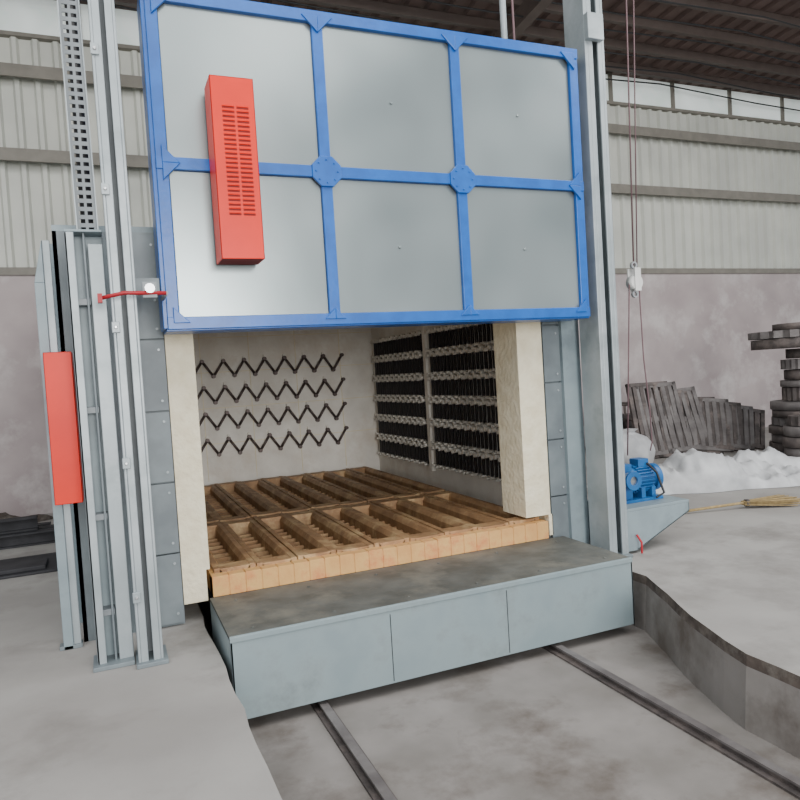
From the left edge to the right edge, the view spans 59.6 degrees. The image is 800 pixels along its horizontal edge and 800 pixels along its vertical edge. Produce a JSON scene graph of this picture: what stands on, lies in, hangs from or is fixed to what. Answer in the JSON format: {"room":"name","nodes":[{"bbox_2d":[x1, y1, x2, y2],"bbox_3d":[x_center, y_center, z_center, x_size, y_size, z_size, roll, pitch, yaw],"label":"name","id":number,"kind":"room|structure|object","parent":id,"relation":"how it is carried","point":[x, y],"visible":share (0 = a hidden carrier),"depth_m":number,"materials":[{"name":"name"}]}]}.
{"room":"industrial hall","nodes":[
{"label":"industrial hall","id":0,"kind":"room"},
{"bbox_2d":[0,427,799,799],"bbox_3d":[6.659,1.379,0.575,42.500,0.412,25.875,-4,2,-23],"label":"floor","id":1,"kind":"structure","parent":0,"point":[714,636],"depth_m":3.79,"materials":[{"name":"concrete"}]},
{"bbox_2d":[0,515,54,549],"bbox_3d":[-4.973,1.481,7.320,2.725,0.290,0.562,-4,2,-23],"label":"steel beams","id":2,"kind":"structure","parent":1,"relation":"on","point":[17,532],"depth_m":7.50,"materials":[{"name":"grey metal"}]},
{"bbox_2d":[0,552,57,579],"bbox_3d":[-4.091,1.581,6.302,1.850,0.062,0.750,-4,2,-23],"label":"steel plate","id":3,"kind":"object","parent":1,"relation":"on","point":[41,563],"visible":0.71,"depth_m":6.36,"materials":[{"name":"metal"}]},
{"bbox_2d":[34,240,82,650],"bbox_3d":[-2.151,0.289,4.358,0.131,2.550,0.081,-4,2,-23],"label":"support post","id":4,"kind":"object","parent":1,"relation":"on","point":[43,283],"visible":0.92,"depth_m":4.33,"materials":[{"name":"grey metal"}]},
{"bbox_2d":[43,351,83,504],"bbox_3d":[-2.049,0.168,4.255,0.154,0.912,0.178,-4,2,-23],"label":"box","id":5,"kind":"object","parent":4,"relation":"attached to","point":[58,366],"visible":1,"depth_m":4.17,"materials":[{"name":"paint"}]},
{"bbox_2d":[63,229,134,672],"bbox_3d":[-1.765,0.288,4.076,0.225,2.528,0.225,-4,2,-23],"label":"column","id":6,"kind":"structure","parent":1,"relation":"on","point":[84,257],"depth_m":4.07,"materials":[{"name":"grey metal"}]},
{"bbox_2d":[57,0,98,229],"bbox_3d":[-1.915,-2.385,4.010,0.135,2.819,0.109,-4,2,-23],"label":"cable tray","id":7,"kind":"object","parent":6,"relation":"on","point":[83,159],"visible":0.99,"depth_m":4.03,"materials":[{"name":"grey paint"}]},
{"bbox_2d":[87,0,168,669],"bbox_3d":[-1.594,-1.350,4.052,0.294,5.775,0.262,-4,2,-23],"label":"column","id":8,"kind":"structure","parent":1,"relation":"on","point":[151,651],"depth_m":4.00,"materials":[{"name":"grey metal"}]},
{"bbox_2d":[97,282,167,303],"bbox_3d":[-1.544,-0.606,4.029,0.375,0.113,0.311,-4,2,-23],"label":"rod","id":9,"kind":"object","parent":8,"relation":"attached to","point":[149,289],"depth_m":3.92,"materials":[{"name":"red metal"}]},
{"bbox_2d":[50,225,589,641],"bbox_3d":[-1.263,0.059,7.442,4.075,2.662,5.050,-4,2,-23],"label":"furnace","id":10,"kind":"object","parent":1,"relation":"on","point":[492,413],"visible":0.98,"depth_m":7.09,"materials":[{"name":"grey metal"}]},
{"bbox_2d":[310,643,799,799],"bbox_3d":[0.811,1.801,3.346,1.788,0.050,12.750,-4,2,-23],"label":"track","id":11,"kind":"object","parent":1,"relation":"on","point":[372,781],"visible":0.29,"depth_m":3.69,"materials":[{"name":"metal"}]},
{"bbox_2d":[199,466,634,718],"bbox_3d":[-0.641,1.384,6.916,2.875,0.680,5.232,-4,2,-23],"label":"car","id":12,"kind":"object","parent":11,"relation":"on","point":[324,585],"visible":0.89,"depth_m":4.87,"materials":[{"name":"paint"}]},
{"bbox_2d":[563,0,632,556],"bbox_3d":[1.542,-1.604,5.642,0.212,5.775,0.350,-4,2,-23],"label":"lift post","id":13,"kind":"object","parent":1,"relation":"on","point":[583,19],"visible":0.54,"depth_m":5.59,"materials":[{"name":"grey metal"}]},
{"bbox_2d":[499,0,514,39],"bbox_3d":[0.104,-3.640,4.999,4.812,2.013,0.675,-4,2,-23],"label":"beam","id":14,"kind":"structure","parent":13,"relation":"on","point":[502,3],"depth_m":5.29,"materials":[{"name":"grey metal"}]},
{"bbox_2d":[137,0,589,334],"bbox_3d":[-0.093,-1.567,4.981,3.198,2.072,0.380,-4,2,-23],"label":"door","id":15,"kind":"structure","parent":14,"relation":"hanging from","point":[410,175],"depth_m":4.78,"materials":[{"name":"metal"}]},
{"bbox_2d":[204,74,264,264],"bbox_3d":[-1.014,-1.391,4.278,0.259,1.081,0.222,-4,2,-23],"label":"box","id":16,"kind":"object","parent":15,"relation":"attached to","point":[229,101],"visible":1,"depth_m":4.18,"materials":[{"name":"paint"}]},
{"bbox_2d":[625,0,652,455],"bbox_3d":[1.857,-2.021,6.013,0.673,5.014,0.100,-4,2,-23],"label":"pulley block","id":17,"kind":"object","parent":14,"relation":"hanging from","point":[634,282],"visible":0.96,"depth_m":6.08,"materials":[{"name":"metal"}]},
{"bbox_2d":[587,493,688,553],"bbox_3d":[2.072,1.049,6.044,0.681,0.364,0.608,-4,2,-23],"label":"support bracket","id":18,"kind":"object","parent":13,"relation":"attached to","point":[646,520],"visible":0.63,"depth_m":5.81,"materials":[{"name":"grey metal"}]},
{"bbox_2d":[624,457,664,503],"bbox_3d":[2.047,0.691,6.074,0.483,0.350,0.350,-4,2,-23],"label":"motor","id":19,"kind":"object","parent":18,"relation":"on","point":[642,478],"visible":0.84,"depth_m":6.02,"materials":[{"name":"metal"}]},
{"bbox_2d":[621,402,632,428],"bbox_3d":[4.155,0.455,12.391,0.705,0.826,0.705,-4,2,-23],"label":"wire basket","id":20,"kind":"object","parent":1,"relation":"on","point":[624,404],"visible":0.09,"depth_m":12.22,"materials":[{"name":"metal"}]},
{"bbox_2d":[623,428,654,463],"bbox_3d":[3.265,0.709,9.901,0.718,0.614,0.551,-4,2,-23],"label":"sack","id":21,"kind":"object","parent":1,"relation":"on","point":[639,445],"visible":0.4,"depth_m":9.68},
{"bbox_2d":[587,446,799,494],"bbox_3d":[3.860,0.798,8.573,3.134,0.462,1.088,-4,2,-2],"label":"pile","id":22,"kind":"object","parent":1,"relation":"on","point":[693,471],"visible":0.67,"depth_m":8.17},
{"bbox_2d":[625,381,764,457],"bbox_3d":[4.798,0.284,11.234,2.268,1.231,0.493,-4,2,-3],"label":"grate","id":23,"kind":"object","parent":1,"relation":"on","point":[681,420],"visible":0.91,"depth_m":11.20,"materials":[{"name":"metal"}]},
{"bbox_2d":[688,494,799,511],"bbox_3d":[3.443,1.067,7.054,1.307,0.081,0.293,-4,2,-13],"label":"straw broom","id":24,"kind":"object","parent":1,"relation":"on","point":[772,500],"visible":0.99,"depth_m":7.10,"materials":[{"name":"plant"}]},
{"bbox_2d":[748,322,799,456],"bbox_3d":[5.708,-0.115,9.921,1.537,1.962,1.458,-4,2,-23],"label":"rings","id":25,"kind":"object","parent":1,"relation":"on","point":[784,428],"visible":0.93,"depth_m":9.83,"materials":[{"name":"grey metal"}]},
{"bbox_2d":[0,36,799,516],"bbox_3d":[1.633,-2.433,12.157,42.719,6.912,0.538,-4,2,-23],"label":"wall","id":26,"kind":"structure","parent":0,"point":[718,199],"depth_m":13.37,"materials":[{"name":"metal"}]},
{"bbox_2d":[0,0,799,126],"bbox_3d":[1.793,-5.618,12.101,43.500,0.575,0.112,-4,2,-23],"label":"window","id":27,"kind":"structure","parent":26,"relation":"in","point":[20,19],"depth_m":13.18,"materials":[{"name":"white glass"}]},
{"bbox_2d":[56,0,799,110],"bbox_3d":[2.524,-5.982,9.184,42.575,1.062,6.625,-4,2,-23],"label":"ceiling","id":28,"kind":"structure","parent":0,"point":[744,46],"depth_m":11.52,"materials":[{"name":"metal"}]}
]}

